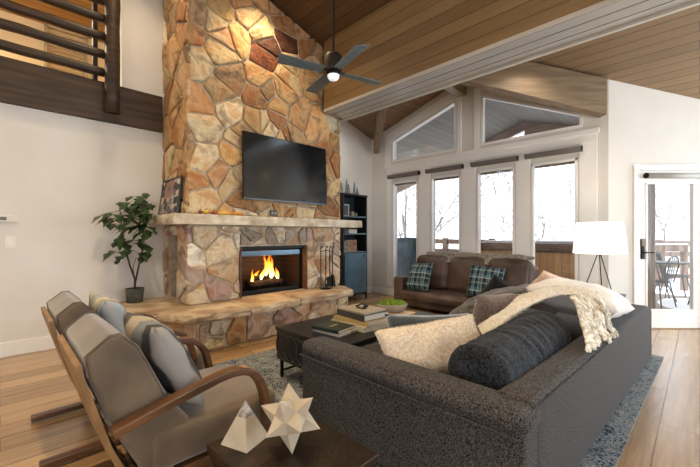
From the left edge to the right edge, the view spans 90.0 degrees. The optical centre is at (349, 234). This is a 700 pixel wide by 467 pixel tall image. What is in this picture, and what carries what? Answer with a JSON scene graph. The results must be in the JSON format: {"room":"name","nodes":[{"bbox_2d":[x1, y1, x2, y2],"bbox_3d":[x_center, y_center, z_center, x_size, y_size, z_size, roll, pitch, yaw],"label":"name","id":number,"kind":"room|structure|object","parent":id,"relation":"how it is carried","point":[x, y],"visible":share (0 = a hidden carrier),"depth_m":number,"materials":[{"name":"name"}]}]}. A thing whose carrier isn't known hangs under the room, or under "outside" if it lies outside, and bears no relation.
{"room":"living room","nodes":[
{"label":"living room","id":0,"kind":"room"},
{"bbox_2d":[0,10,104,81],"bbox_3d":[-6.435,-3.220,5.233,5.500,2.860,0.100,0,0,-45],"label":"wall","id":1,"kind":"structure","parent":0,"point":[5,35],"depth_m":6.13,"materials":[{"name":"paint"}]},
{"bbox_2d":[44,23,87,77],"bbox_3d":[-5.162,-3.150,6.378,0.620,1.140,0.060,0,0,-45],"label":"panel","id":2,"kind":"object","parent":1,"relation":"attached to","point":[46,26],"visible":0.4,"depth_m":6.36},
{"bbox_2d":[0,0,104,43],"bbox_3d":[-5.476,-4.200,4.062,5.200,1.000,3.110,0,0,-45],"label":"ceiling","id":3,"kind":"structure","parent":0,"point":[35,4],"depth_m":6.03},
{"bbox_2d":[0,0,371,342],"bbox_3d":[-2.832,-1.285,4.402,9.420,5.070,0.150,0,0,-45],"label":"wall","id":4,"kind":"structure","parent":0,"point":[59,173],"depth_m":4.05,"materials":[{"name":"paint"}]},
{"bbox_2d":[0,215,17,222],"bbox_3d":[-3.511,-0.165,3.595,0.145,0.070,0.030,0,0,-45],"label":"thermostat","id":5,"kind":"object","parent":4,"relation":"attached to","point":[3,218],"visible":1,"depth_m":3.59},
{"bbox_2d":[5,236,15,247],"bbox_3d":[-3.506,0.070,3.612,0.080,0.120,0.013,0,0,-45],"label":"light switch","id":6,"kind":"object","parent":4,"relation":"attached to","point":[10,241],"visible":1,"depth_m":3.61,"materials":[{"name":"white paint"}]},
{"bbox_2d":[0,55,162,132],"bbox_3d":[-4.278,-1.580,2.836,5.060,0.460,0.100,0,0,-45],"label":"beam","id":7,"kind":"structure","parent":4,"relation":"attached to","point":[24,84],"depth_m":3.92,"materials":[{"name":"brown wood"}]},
{"bbox_2d":[0,0,120,114],"bbox_3d":[-4.079,-2.699,2.962,3.624,2.502,0.302,0,0,-45],"label":"log railing","id":8,"kind":"object","parent":7,"relation":"attached to","point":[110,18],"visible":0.98,"depth_m":3.95,"materials":[{"name":"brown wood"}]},
{"bbox_2d":[0,286,371,357],"bbox_3d":[-2.816,1.175,4.301,9.300,0.150,0.016,0,0,-45],"label":"baseboard","id":9,"kind":"structure","parent":4,"relation":"attached to","point":[12,348],"depth_m":3.70,"materials":[{"name":"white paint"}]},
{"bbox_2d":[268,0,392,50],"bbox_3d":[-0.481,-4.077,0.537,7.580,2.374,8.940,0,0,-45],"label":"ceiling","id":10,"kind":"structure","parent":0,"point":[314,17],"depth_m":4.87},
{"bbox_2d":[278,0,382,93],"bbox_3d":[-0.191,-2.501,4.023,1.026,1.431,1.026,0,0,14],"label":"ceiling fan","id":11,"kind":"object","parent":10,"relation":"hanging from","point":[334,62],"visible":1,"depth_m":3.94,"materials":[{"name":"brown metal"}]},
{"bbox_2d":[324,0,699,122],"bbox_3d":[2.183,-2.428,3.137,0.487,1.125,8.550,0,0,-45],"label":"ceiling beam","id":12,"kind":"structure","parent":10,"relation":"attached to","point":[418,48],"depth_m":3.93,"materials":[{"name":"wood"}]},
{"bbox_2d":[373,108,386,153],"bbox_3d":[0.551,-2.133,6.218,0.120,0.844,2.300,0,0,0],"label":"beam","id":13,"kind":"structure","parent":12,"relation":"attached to","point":[381,114],"depth_m":6.49,"materials":[{"name":"beige wood"}]},
{"bbox_2d":[460,61,606,117],"bbox_3d":[2.091,-2.095,4.653,2.550,1.029,0.140,0,0,0],"label":"beam","id":14,"kind":"structure","parent":12,"relation":"attached to","point":[565,89],"depth_m":4.58,"materials":[{"name":"beige wood"}]},
{"bbox_2d":[0,293,699,466],"bbox_3d":[0.764,1.310,1.853,10.900,0.120,8.740,0,0,-45],"label":"floor","id":15,"kind":"structure","parent":0,"point":[665,432],"depth_m":2.54,"materials":[{"name":"brown wood"}]},
{"bbox_2d":[119,0,361,350],"bbox_3d":[-1.187,-1.158,4.882,3.474,4.817,1.538,0,0,-45],"label":"stone fireplace","id":16,"kind":"object","parent":15,"relation":"on","point":[223,76],"depth_m":4.45,"materials":[{"name":"stone"}]},
{"bbox_2d":[91,193,156,302],"bbox_3d":[-2.642,0.159,4.076,0.610,1.314,0.517,0,0,-45],"label":"fig","id":17,"kind":"object","parent":16,"relation":"on","point":[134,294],"visible":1,"depth_m":4.12,"materials":[{"name":"plant"}]},
{"bbox_2d":[125,287,143,302],"bbox_3d":[-2.616,0.731,4.257,0.200,0.170,0.200,0,0,-45],"label":"pot","id":18,"kind":"object","parent":17,"relation":"attached to","point":[133,294],"depth_m":4.19,"materials":[{"name":"ceramic"}]},
{"bbox_2d":[158,175,182,214],"bbox_3d":[-2.217,-0.471,4.316,0.089,0.459,0.660,0,0,-45],"label":"picture frame","id":19,"kind":"object","parent":16,"relation":"on","point":[170,198],"visible":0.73,"depth_m":4.28,"materials":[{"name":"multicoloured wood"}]},
{"bbox_2d":[218,211,244,215],"bbox_3d":[-1.464,-0.270,4.335,0.343,0.048,0.048,0,0,-45],"label":"decoration","id":20,"kind":"object","parent":16,"relation":"on","point":[220,212],"visible":0.98,"depth_m":4.30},
{"bbox_2d":[148,213,361,227],"bbox_3d":[-1.207,-0.183,5.219,3.013,0.117,0.999,0,0,-45],"label":"mantel shelf","id":21,"kind":"object","parent":16,"relation":"attached to","point":[171,220],"depth_m":4.50,"materials":[{"name":"stone"}]},
{"bbox_2d":[245,277,275,286],"bbox_3d":[-1.294,0.688,5.155,0.504,0.101,0.112,0,0,-45],"label":"log","id":22,"kind":"object","parent":16,"relation":"on","point":[246,281],"visible":0.21,"depth_m":5.00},
{"bbox_2d":[250,272,275,280],"bbox_3d":[-1.266,0.605,5.119,0.088,0.093,0.415,0,0,41],"label":"log","id":23,"kind":"object","parent":22,"relation":"on","point":[257,277],"visible":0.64,"depth_m":5.04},
{"bbox_2d":[248,278,282,287],"bbox_3d":[-1.223,0.693,5.084,0.543,0.091,0.102,0,0,-45],"label":"log","id":24,"kind":"object","parent":16,"relation":"on","point":[266,282],"visible":0.94,"depth_m":5.03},
{"bbox_2d":[267,259,273,277],"bbox_3d":[-1.169,0.441,5.140,0.097,0.382,0.068,0,0,9],"label":"flame","id":25,"kind":"object","parent":24,"relation":"on","point":[271,273],"visible":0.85,"depth_m":5.12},
{"bbox_2d":[242,249,299,256],"bbox_3d":[-1.096,0.250,4.921,0.950,0.070,0.020,0,0,-45],"label":"hood","id":26,"kind":"object","parent":16,"relation":"attached to","point":[245,252],"depth_m":4.87,"materials":[{"name":"metal"}]},
{"bbox_2d":[241,130,326,204],"bbox_3d":[-0.879,-0.891,4.931,1.390,0.871,0.114,0,0,-45],"label":"television","id":27,"kind":"object","parent":16,"relation":"attached to","point":[273,169],"visible":1,"depth_m":4.82,"materials":[{"name":"plastic"}]},
{"bbox_2d":[320,249,331,289],"bbox_3d":[-0.368,0.516,5.317,0.178,0.600,0.178,0,0,0],"label":"stand","id":28,"kind":"object","parent":16,"relation":"on","point":[325,250],"visible":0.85,"depth_m":5.31,"materials":[{"name":"black metal"}]},
{"bbox_2d":[327,245,332,286],"bbox_3d":[-0.303,0.469,5.316,0.110,0.621,0.026,0,0,-45],"label":"shovel","id":29,"kind":"object","parent":28,"relation":"hanging from","point":[330,278],"visible":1,"depth_m":5.32,"materials":[{"name":"black metal"}]},
{"bbox_2d":[330,245,335,286],"bbox_3d":[-0.268,0.474,5.387,0.100,0.631,0.038,0,0,-45],"label":"brush","id":30,"kind":"object","parent":28,"relation":"hanging from","point":[334,284],"visible":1,"depth_m":5.38,"materials":[{"name":"black metal"}]},
{"bbox_2d":[207,415,378,466],"bbox_3d":[-0.216,1.012,1.274,0.410,0.474,0.494,0,0,-45],"label":"side table","id":31,"kind":"object","parent":15,"relation":"on","point":[326,446],"visible":0.63,"depth_m":1.25,"materials":[{"name":"brown wood"}]},
{"bbox_2d":[221,401,266,452],"bbox_3d":[-0.396,0.699,1.322,0.124,0.150,0.124,0,0,25],"label":"ornament","id":32,"kind":"object","parent":31,"relation":"on","point":[246,431],"visible":0.96,"depth_m":1.29,"materials":[{"name":"ceramic"}]},
{"bbox_2d":[261,383,319,453],"bbox_3d":[-0.219,0.670,1.287,0.221,0.209,0.200,0,0,6],"label":"star","id":33,"kind":"object","parent":31,"relation":"on","point":[289,417],"visible":1,"depth_m":1.24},
{"bbox_2d":[338,193,367,297],"bbox_3d":[-0.006,0.234,6.809,0.680,2.029,0.362,0,0,-45],"label":"bookcase","id":34,"kind":"object","parent":15,"relation":"on","point":[353,264],"visible":0.61,"depth_m":6.78,"materials":[{"name":"wood"}]},
{"bbox_2d":[344,204,348,215],"bbox_3d":[-0.088,-0.473,6.680,0.170,0.220,0.012,0,0,-37],"label":"photo frame","id":35,"kind":"object","parent":34,"relation":"on","point":[346,207],"visible":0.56,"depth_m":6.70,"materials":[{"name":"white paint"}]},
{"bbox_2d":[344,241,348,251],"bbox_3d":[-0.088,0.212,6.680,0.160,0.210,0.012,0,0,-37],"label":"photo frame","id":36,"kind":"object","parent":34,"relation":"on","point":[346,243],"visible":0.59,"depth_m":6.70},
{"bbox_2d":[347,240,356,250],"bbox_3d":[0.039,0.207,6.835,0.220,0.220,0.013,0,0,-37],"label":"photo frame","id":37,"kind":"object","parent":34,"relation":"on","point":[352,243],"visible":0.89,"depth_m":6.84,"materials":[{"name":"brown wood"}]},
{"bbox_2d":[349,241,355,250],"bbox_3d":[0.038,0.207,6.837,0.192,0.192,0.004,0,0,-37],"label":"photo","id":38,"kind":"object","parent":37,"relation":"attached to","point":[352,244],"depth_m":6.84},
{"bbox_2d":[204,311,663,466],"bbox_3d":[0.704,1.244,3.228,4.050,0.012,2.950,0,0,-44],"label":"area rug","id":39,"kind":"object","parent":15,"relation":"on","point":[607,449],"visible":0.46,"depth_m":2.73,"materials":[{"name":"carpet"}]},
{"bbox_2d":[31,291,204,466],"bbox_3d":[-1.553,0.809,2.407,0.917,0.854,0.732,0,0,-45],"label":"lounge armchair","id":40,"kind":"object","parent":39,"relation":"on","point":[63,309],"visible":0.18,"depth_m":2.04,"materials":[{"name":"grey fabric"}]},
{"bbox_2d":[48,292,92,338],"bbox_3d":[-1.685,0.714,2.275,0.389,0.655,0.550,0,0,-45],"label":"cushion","id":41,"kind":"object","parent":40,"relation":"on","point":[64,308],"depth_m":2.01,"materials":[{"name":"grey fabric"}]},
{"bbox_2d":[89,292,126,334],"bbox_3d":[-1.581,0.595,2.351,0.259,0.392,0.528,0,0,-43],"label":"striped cushion","id":42,"kind":"object","parent":40,"relation":"on","point":[111,310],"visible":0.36,"depth_m":2.17,"materials":[{"name":"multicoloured fabric"}]},
{"bbox_2d":[176,336,204,369],"bbox_3d":[-1.455,0.907,2.505,0.639,0.209,0.604,0,0,-45],"label":"seat cushion","id":43,"kind":"object","parent":40,"relation":"on","point":[201,366],"depth_m":2.49,"materials":[{"name":"grey fabric"}]},
{"bbox_2d":[57,311,275,466],"bbox_3d":[-0.899,0.809,1.753,0.917,0.854,0.732,0,0,-45],"label":"lounge armchair","id":44,"kind":"object","parent":39,"relation":"on","point":[156,427],"visible":0.85,"depth_m":1.46,"materials":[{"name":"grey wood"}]},
{"bbox_2d":[66,313,187,466],"bbox_3d":[-1.031,0.714,1.621,0.389,0.655,0.550,0,0,-45],"label":"cushion","id":45,"kind":"object","parent":44,"relation":"on","point":[115,369],"depth_m":1.40,"materials":[{"name":"grey fabric"}]},
{"bbox_2d":[123,310,202,405],"bbox_3d":[-0.922,0.585,1.708,0.520,0.392,0.270,0,0,45],"label":"striped cushion","id":46,"kind":"object","parent":44,"relation":"on","point":[169,359],"visible":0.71,"depth_m":1.55,"materials":[{"name":"fabric"}]},
{"bbox_2d":[153,364,275,466],"bbox_3d":[-0.801,0.907,1.851,0.639,0.209,0.604,0,0,-45],"label":"seat cushion","id":47,"kind":"object","parent":44,"relation":"on","point":[182,440],"depth_m":1.60,"materials":[{"name":"grey fabric"}]},
{"bbox_2d":[276,305,421,376],"bbox_3d":[0.096,1.018,3.228,1.300,0.439,0.810,0,0,-45],"label":"coffee table","id":48,"kind":"object","parent":39,"relation":"on","point":[291,337],"visible":0.21,"depth_m":2.90,"materials":[{"name":"black wood"}]},
{"bbox_2d":[313,328,356,336],"bbox_3d":[-0.120,0.786,2.906,0.290,0.022,0.240,0,0,39],"label":"book","id":49,"kind":"object","parent":48,"relation":"on","point":[354,329],"visible":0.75,"depth_m":2.80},
{"bbox_2d":[312,320,354,333],"bbox_3d":[-0.138,0.762,2.903,0.280,0.027,0.230,0,0,36],"label":"book","id":50,"kind":"object","parent":49,"relation":"on","point":[329,326],"visible":1,"depth_m":2.87,"materials":[{"name":"green paper"}]},
{"bbox_2d":[331,319,386,332],"bbox_3d":[0.113,0.776,3.125,0.380,0.042,0.420,0,0,-42],"label":"book","id":51,"kind":"object","parent":48,"relation":"on","point":[363,329],"visible":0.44,"depth_m":2.93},
{"bbox_2d":[333,315,385,326],"bbox_3d":[0.113,0.738,3.125,0.400,0.034,0.340,0,0,43],"label":"book","id":52,"kind":"object","parent":51,"relation":"on","point":[336,317],"visible":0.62,"depth_m":2.98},
{"bbox_2d":[337,309,387,321],"bbox_3d":[0.113,0.694,3.125,0.300,0.052,0.360,0,0,-41],"label":"book","id":53,"kind":"object","parent":52,"relation":"on","point":[364,318],"visible":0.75,"depth_m":3.00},
{"bbox_2d":[337,303,384,314],"bbox_3d":[0.102,0.660,3.129,0.280,0.014,0.340,0,0,-44],"label":"book","id":54,"kind":"object","parent":53,"relation":"on","point":[350,308],"visible":0.91,"depth_m":3.07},
{"bbox_2d":[355,303,368,308],"bbox_3d":[0.107,0.640,3.146,0.103,0.025,0.152,0,0,15],"label":"glasses","id":55,"kind":"object","parent":54,"relation":"on","point":[358,305],"visible":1,"depth_m":3.12,"materials":[{"name":"black metal"}]},
{"bbox_2d":[388,310,415,314],"bbox_3d":[0.467,0.786,3.493,0.260,0.022,0.300,0,0,41],"label":"serving board","id":56,"kind":"object","parent":48,"relation":"on","point":[404,312],"visible":0.28,"depth_m":3.46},
{"bbox_2d":[377,298,406,312],"bbox_3d":[0.425,0.705,3.522,0.316,0.138,0.197,0,0,-3],"label":"moss bowl","id":57,"kind":"object","parent":56,"relation":"on","point":[393,305],"visible":0.99,"depth_m":3.46,"materials":[{"name":"ceramic"}]},
{"bbox_2d":[299,304,651,466],"bbox_3d":[1.303,0.954,2.848,3.169,0.567,1.410,0,0,-42],"label":"sofa","id":58,"kind":"object","parent":39,"relation":"on","point":[409,414],"visible":0.77,"depth_m":1.75,"materials":[{"name":"grey fabric"}]},
{"bbox_2d":[373,314,479,374],"bbox_3d":[0.519,0.689,2.110,0.721,0.351,0.290,0,0,-16],"label":"cushion","id":59,"kind":"object","parent":58,"relation":"on","point":[430,345],"visible":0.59,"depth_m":2.05,"materials":[{"name":"fabric"}]},
{"bbox_2d":[384,313,468,328],"bbox_3d":[0.559,0.725,2.439,0.620,0.318,0.215,0,0,-2],"label":"velvet cushion","id":60,"kind":"object","parent":58,"relation":"on","point":[392,320],"visible":0.18,"depth_m":2.47,"materials":[{"name":"fabric"}]},
{"bbox_2d":[449,284,529,314],"bbox_3d":[1.340,0.629,3.151,0.903,0.371,0.427,0,0,0],"label":"fur throw","id":61,"kind":"object","parent":58,"relation":"on","point":[468,306],"visible":0.48,"depth_m":3.13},
{"bbox_2d":[476,274,511,295],"bbox_3d":[1.577,0.650,3.652,0.536,0.507,0.256,0,0,9],"label":"cushion","id":62,"kind":"object","parent":58,"relation":"on","point":[495,282],"visible":0.19,"depth_m":3.56,"materials":[{"name":"fabric"}]},
{"bbox_2d":[473,294,525,334],"bbox_3d":[1.225,0.690,2.928,0.501,0.442,0.299,0,0,-12],"label":"cushion","id":63,"kind":"object","parent":58,"relation":"on","point":[485,305],"visible":0.45,"depth_m":2.78,"materials":[{"name":"fabric"}]},
{"bbox_2d":[448,311,570,389],"bbox_3d":[0.970,0.681,2.047,1.024,0.346,0.339,0,0,-43],"label":"bolster pillow","id":64,"kind":"object","parent":58,"relation":"on","point":[494,359],"visible":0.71,"depth_m":1.78,"materials":[{"name":"fabric"}]},
{"bbox_2d":[530,270,561,314],"bbox_3d":[1.926,0.570,3.372,0.599,0.500,0.306,0,0,-15],"label":"cushion","id":65,"kind":"object","parent":58,"relation":"on","point":[544,275],"visible":0.23,"depth_m":3.33,"materials":[{"name":"fabric"}]},
{"bbox_2d":[477,284,618,352],"bbox_3d":[1.352,0.566,2.533,0.801,0.400,0.884,0,0,-42],"label":"knit throw","id":66,"kind":"object","parent":58,"relation":"on","point":[593,313],"visible":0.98,"depth_m":2.39,"materials":[{"name":"beige fabric"}]},
{"bbox_2d":[523,277,633,317],"bbox_3d":[1.927,0.535,2.928,0.826,0.348,0.632,0,0,-44],"label":"cushion","id":67,"kind":"object","parent":58,"relation":"on","point":[618,305],"visible":0.66,"depth_m":2.75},
{"bbox_2d":[394,254,538,312],"bbox_3d":[1.784,0.791,5.559,0.801,0.918,2.345,0,0,-45],"label":"leather sofa","id":68,"kind":"object","parent":15,"relation":"on","point":[449,282],"visible":0.47,"depth_m":5.61,"materials":[{"name":"brown leather"}]},
{"bbox_2d":[405,262,432,291],"bbox_3d":[1.155,0.700,5.880,0.264,0.494,0.516,0,0,-40],"label":"plaid cushion","id":69,"kind":"object","parent":68,"relation":"on","point":[419,275],"visible":1,"depth_m":5.78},
{"bbox_2d":[416,254,448,289],"bbox_3d":[1.449,0.660,6.139,0.322,0.628,0.689,0,0,-45],"label":"cushion","id":70,"kind":"object","parent":68,"relation":"on","point":[439,279],"depth_m":5.94,"materials":[{"name":"brown leather"}]},
{"bbox_2d":[447,256,487,292],"bbox_3d":[1.916,0.655,5.673,0.319,0.631,0.704,0,0,-45],"label":"cushion","id":71,"kind":"object","parent":68,"relation":"on","point":[459,268],"depth_m":5.64,"materials":[{"name":"brown leather"}]},
{"bbox_2d":[426,251,534,264],"bbox_3d":[2.013,0.376,5.706,0.300,0.187,1.803,0,0,-45],"label":"folded blanket","id":72,"kind":"object","parent":68,"relation":"on","point":[487,256],"visible":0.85,"depth_m":5.56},
{"bbox_2d":[466,265,505,296],"bbox_3d":[1.987,0.700,5.141,0.538,0.501,0.265,0,0,33],"label":"plaid cushion","id":73,"kind":"object","parent":68,"relation":"on","point":[480,277],"visible":0.66,"depth_m":5.12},
{"bbox_2d":[488,257,533,285],"bbox_3d":[2.374,0.654,5.215,0.315,0.644,0.688,0,0,-45],"label":"cushion","id":74,"kind":"object","parent":68,"relation":"on","point":[518,272],"depth_m":5.06,"materials":[{"name":"brown leather"}]},
{"bbox_3d":[2.899,0.970,4.073,0.480,0.560,0.440,0,0,-45],"label":"end table","id":75,"kind":"object","parent":15,"relation":"on","visible":0},
{"bbox_2d":[573,222,627,289],"bbox_3d":[2.899,0.272,4.073,0.524,0.837,0.524,0,0,-45],"label":"table lamp","id":76,"kind":"object","parent":75,"relation":"on","point":[605,238],"visible":0.97,"depth_m":3.88,"materials":[{"name":"white"}]},
{"bbox_2d":[323,55,445,139],"bbox_3d":[0.424,-2.449,6.180,2.140,0.757,2.240,0,0,-45],"label":"ceiling","id":77,"kind":"structure","parent":0,"point":[396,113],"depth_m":6.79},
{"bbox_2d":[397,99,579,158],"bbox_3d":[3.171,-1.975,7.343,3.130,1.686,10.100,0,0,-45],"label":"ceiling","id":78,"kind":"structure","parent":0,"point":[437,135],"depth_m":7.86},
{"bbox_2d":[397,122,523,192],"bbox_3d":[2.383,-1.810,10.126,0.090,1.756,5.050,0,0,-45],"label":"rafter","id":79,"kind":"object","parent":78,"relation":"attached to","point":[518,129],"visible":0.36,"depth_m":8.62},
{"bbox_2d":[524,122,572,134],"bbox_3d":[5.954,-1.745,6.555,0.090,1.886,5.050,0,0,-45],"label":"rafter","id":80,"kind":"object","parent":78,"relation":"attached to","point":[529,127],"visible":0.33,"depth_m":8.09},
{"bbox_2d":[372,79,608,288],"bbox_3d":[1.999,-0.759,6.171,0.185,4.018,4.180,0,0,-45],"label":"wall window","id":81,"kind":"structure","parent":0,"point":[379,173],"depth_m":5.96,"materials":[{"name":"paint"}]},
{"bbox_2d":[372,286,393,295],"bbox_3d":[1.949,1.180,6.128,0.018,0.140,4.130,0,0,-45],"label":"baseboard","id":82,"kind":"structure","parent":81,"relation":"attached to","point":[386,291],"depth_m":7.36,"materials":[{"name":"white paint"}]},
{"bbox_2d":[387,171,419,185],"bbox_3d":[1.075,-1.119,6.966,0.133,0.217,0.753,0,0,-45],"label":"roller shade","id":83,"kind":"object","parent":81,"relation":"attached to","point":[413,173],"visible":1,"depth_m":6.94,"materials":[{"name":"black metal"}]},
{"bbox_2d":[392,179,417,280],"bbox_3d":[1.110,-0.070,7.001,0.070,2.020,0.621,0,0,-45],"label":"window","id":84,"kind":"structure","parent":81,"relation":"attached to","point":[415,180],"depth_m":7.17,"materials":[{"name":"white paint"}]},
{"bbox_2d":[392,100,455,161],"bbox_3d":[1.389,-1.945,6.721,0.070,0.890,1.440,0,0,-45],"label":"window","id":85,"kind":"structure","parent":81,"relation":"attached to","point":[453,103],"depth_m":6.60,"materials":[{"name":"white paint"}]},
{"bbox_2d":[425,164,463,180],"bbox_3d":[1.712,-1.119,6.329,0.133,0.217,0.734,0,0,-45],"label":"roller shade","id":86,"kind":"object","parent":81,"relation":"attached to","point":[459,166],"visible":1,"depth_m":6.29,"materials":[{"name":"black metal"}]},
{"bbox_2d":[431,173,460,251],"bbox_3d":[1.747,-0.070,6.364,0.070,2.020,0.602,0,0,-45],"label":"window","id":87,"kind":"structure","parent":81,"relation":"attached to","point":[459,174],"depth_m":6.53,"materials":[{"name":"white paint"}]},
{"bbox_2d":[471,155,518,174],"bbox_3d":[2.349,-1.119,5.692,0.133,0.217,0.750,0,0,-45],"label":"roller shade","id":88,"kind":"object","parent":81,"relation":"attached to","point":[511,158],"visible":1,"depth_m":5.65,"materials":[{"name":"black metal"}]},
{"bbox_2d":[477,166,514,253],"bbox_3d":[2.384,-0.070,5.727,0.070,2.020,0.618,0,0,-45],"label":"window","id":89,"kind":"structure","parent":81,"relation":"attached to","point":[512,167],"depth_m":5.66,"materials":[{"name":"white paint"}]},
{"bbox_2d":[481,95,582,145],"bbox_3d":[2.729,-1.925,5.381,0.070,0.850,1.450,0,0,-45],"label":"window","id":90,"kind":"structure","parent":81,"relation":"attached to","point":[483,97],"depth_m":5.42,"materials":[{"name":"white paint"}]},
{"bbox_2d":[525,145,582,168],"bbox_3d":[2.951,-1.119,5.089,0.133,0.217,0.735,0,0,-45],"label":"roller shade","id":91,"kind":"object","parent":81,"relation":"attached to","point":[576,148],"visible":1,"depth_m":5.05,"materials":[{"name":"grey fabric"}]},
{"bbox_2d":[531,158,577,280],"bbox_3d":[2.986,-0.070,5.124,0.070,2.020,0.603,0,0,-45],"label":"window","id":92,"kind":"structure","parent":81,"relation":"attached to","point":[571,159],"depth_m":5.26,"materials":[{"name":"white paint"}]},
{"bbox_2d":[529,5,699,98],"bbox_3d":[4.197,-2.180,3.617,3.850,1.294,6.680,0,0,-45],"label":"ceiling","id":93,"kind":"structure","parent":0,"point":[663,53],"depth_m":4.24,"materials":[{"name":"wood"}]},
{"bbox_2d":[609,80,699,303],"bbox_3d":[4.561,-0.460,4.728,2.250,3.420,0.150,0,0,0],"label":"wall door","id":94,"kind":"structure","parent":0,"point":[647,125],"depth_m":4.65,"materials":[{"name":"paint"}]},
{"bbox_2d":[633,164,699,304],"bbox_3d":[4.266,0.158,4.642,1.010,2.185,0.022,0,0,0],"label":"door frame","id":95,"kind":"structure","parent":94,"relation":"attached to","point":[636,167],"depth_m":4.63,"materials":[{"name":"white paint"}]},
{"bbox_2d":[640,170,699,328],"bbox_3d":[4.266,0.198,4.671,0.860,2.115,0.164,0,0,0],"label":"door","id":96,"kind":"structure","parent":94,"relation":"attached to","point":[661,318],"depth_m":4.67,"materials":[{"name":"white paint"}]},
{"bbox_2d":[643,173,699,178],"bbox_3d":[4.284,-0.780,4.599,0.805,0.074,0.076,0,0,0],"label":"roller shade","id":97,"kind":"object","parent":96,"relation":"attached to","point":[645,175],"visible":1,"depth_m":4.57,"materials":[{"name":"black metal"}]},
{"bbox_2d":[656,293,688,308],"bbox_3d":[4.412,1.360,7.099,4.520,0.100,9.800,0,0,-45],"label":"deck","id":98,"kind":"object","parent":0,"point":[658,306],"depth_m":7.34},
{"bbox_2d":[397,238,415,275],"bbox_3d":[1.343,0.685,8.019,0.705,1.250,1.093,0,0,-45],"label":"covered grill","id":99,"kind":"object","parent":98,"relation":"on","point":[406,247],"visible":0.39,"depth_m":7.70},
{"bbox_2d":[435,238,495,251],"bbox_3d":[2.722,0.700,10.041,0.130,1.220,2.850,0,0,-45],"label":"deck railing","id":100,"kind":"object","parent":98,"relation":"on","point":[445,241],"visible":0.22,"depth_m":9.96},
{"bbox_2d":[481,240,574,279],"bbox_3d":[3.780,0.710,6.806,2.030,1.200,2.440,0,0,-45],"label":"hot tub","id":101,"kind":"object","parent":98,"relation":"on","point":[556,257],"visible":0.3,"depth_m":5.88,"materials":[{"name":"brown wood"}]},
{"bbox_2d":[648,184,655,308],"bbox_3d":[4.801,-0.220,5.683,0.190,3.060,0.160,0,0,0],"label":"porch post","id":102,"kind":"object","parent":98,"relation":"on","point":[651,187],"visible":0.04,"depth_m":5.60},
{"bbox_2d":[656,256,678,308],"bbox_3d":[5.600,0.836,6.365,0.442,0.953,0.522,0,0,-20],"label":"bistro chair","id":103,"kind":"object","parent":98,"relation":"on","point":[661,281],"visible":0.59,"depth_m":6.19,"materials":[{"name":"metal"}]},
{"bbox_2d":[656,243,687,290],"bbox_3d":[6.417,0.755,8.268,3.040,1.110,0.130,0,0,0],"label":"rail","id":104,"kind":"object","parent":98,"relation":"on","point":[682,248],"visible":0.45,"depth_m":8.21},
{"bbox_2d":[656,240,689,286],"bbox_3d":[7.021,0.720,8.903,5.870,1.180,0.140,0,0,0],"label":"deck railing","id":105,"kind":"object","parent":98,"relation":"on","point":[663,254],"visible":0.06,"depth_m":8.87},
{"bbox_2d":[656,260,689,301],"bbox_3d":[6.186,0.921,6.903,0.800,0.791,0.800,0,0,0],"label":"bistro table","id":106,"kind":"object","parent":98,"relation":"on","point":[657,261],"visible":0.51,"depth_m":6.83,"materials":[{"name":"metal"}]},
{"bbox_2d":[656,252,689,297],"bbox_3d":[6.802,0.836,7.373,0.522,0.953,0.442,0,0,30],"label":"bistro chair","id":107,"kind":"object","parent":98,"relation":"on","point":[658,256],"visible":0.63,"depth_m":7.41,"materials":[{"name":"metal"}]},
{"bbox_2d":[657,298,689,308],"bbox_3d":[4.530,1.282,7.005,3.912,0.055,9.100,0,0,-45],"label":"snow patches","id":108,"kind":"object","parent":98,"relation":"on","point":[681,303],"visible":0.14,"depth_m":6.53},
{"label":"outside","id":109,"kind":"structure","parent":0,"visible":0},
{"bbox_2d":[397,132,689,295],"bbox_3d":[42.745,-18.577,49.816,110.000,45.831,150.000,0,0,-45],"label":"sky","id":110,"kind":"structure","parent":109,"point":[550,184],"depth_m":34.28,"materials":[{"name":"white"}]},
{"bbox_2d":[435,188,454,230],"bbox_3d":[9.365,-2.445,36.500,3.293,6.068,3.874,0,0,44],"label":"bare tree","id":111,"kind":"object","parent":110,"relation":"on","point":[435,188],"visible":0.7,"depth_m":36.56,"materials":[{"name":"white plant"}]},
{"bbox_2d":[397,174,496,237],"bbox_3d":[2.096,-1.037,14.335,6.211,10.225,9.231,0,0,-37],"label":"bare tree","id":112,"kind":"object","parent":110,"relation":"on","point":[405,194],"visible":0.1,"depth_m":14.23,"materials":[{"name":"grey plant"}]},
{"bbox_2d":[486,173,507,193],"bbox_3d":[16.632,-6.308,40.151,3.178,4.854,3.849,0,0,-35],"label":"bare tree","id":113,"kind":"object","parent":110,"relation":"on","point":[496,173],"visible":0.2,"depth_m":40.57,"materials":[{"name":"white plant"}]},
{"bbox_2d":[492,203,511,228],"bbox_3d":[14.218,-1.500,33.351,2.677,3.377,2.210,0,0,11],"label":"bare tree","id":114,"kind":"object","parent":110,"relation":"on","point":[492,203],"visible":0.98,"depth_m":33.02,"materials":[{"name":"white plant"}]},
{"bbox_2d":[535,200,566,239],"bbox_3d":[15.161,-0.699,28.624,3.781,4.769,3.122,0,0,-11],"label":"bare tree","id":115,"kind":"object","parent":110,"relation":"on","point":[543,223],"visible":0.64,"depth_m":28.22,"materials":[{"name":"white plant"}]},
{"bbox_2d":[656,191,689,240],"bbox_3d":[20.785,-0.899,22.957,2.827,5.210,3.326,0,0,-34],"label":"bare tree","id":116,"kind":"object","parent":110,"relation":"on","point":[659,219],"visible":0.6,"depth_m":22.81,"materials":[{"name":"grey plant"}]},
{"bbox_3d":[1.966,-2.444,4.660,2.110,0.748,2.090,0,0,-45],"label":"ceiling","id":117,"kind":"structure","parent":0,"visible":0},
{"bbox_2d":[444,84,465,96],"bbox_3d":[1.386,-2.563,5.537,1.630,0.290,0.150,0,0,-45],"label":"ridge beam","id":118,"kind":"structure","parent":117,"relation":"attached to","point":[459,90],"depth_m":5.94,"materials":[{"name":"brown wood"}]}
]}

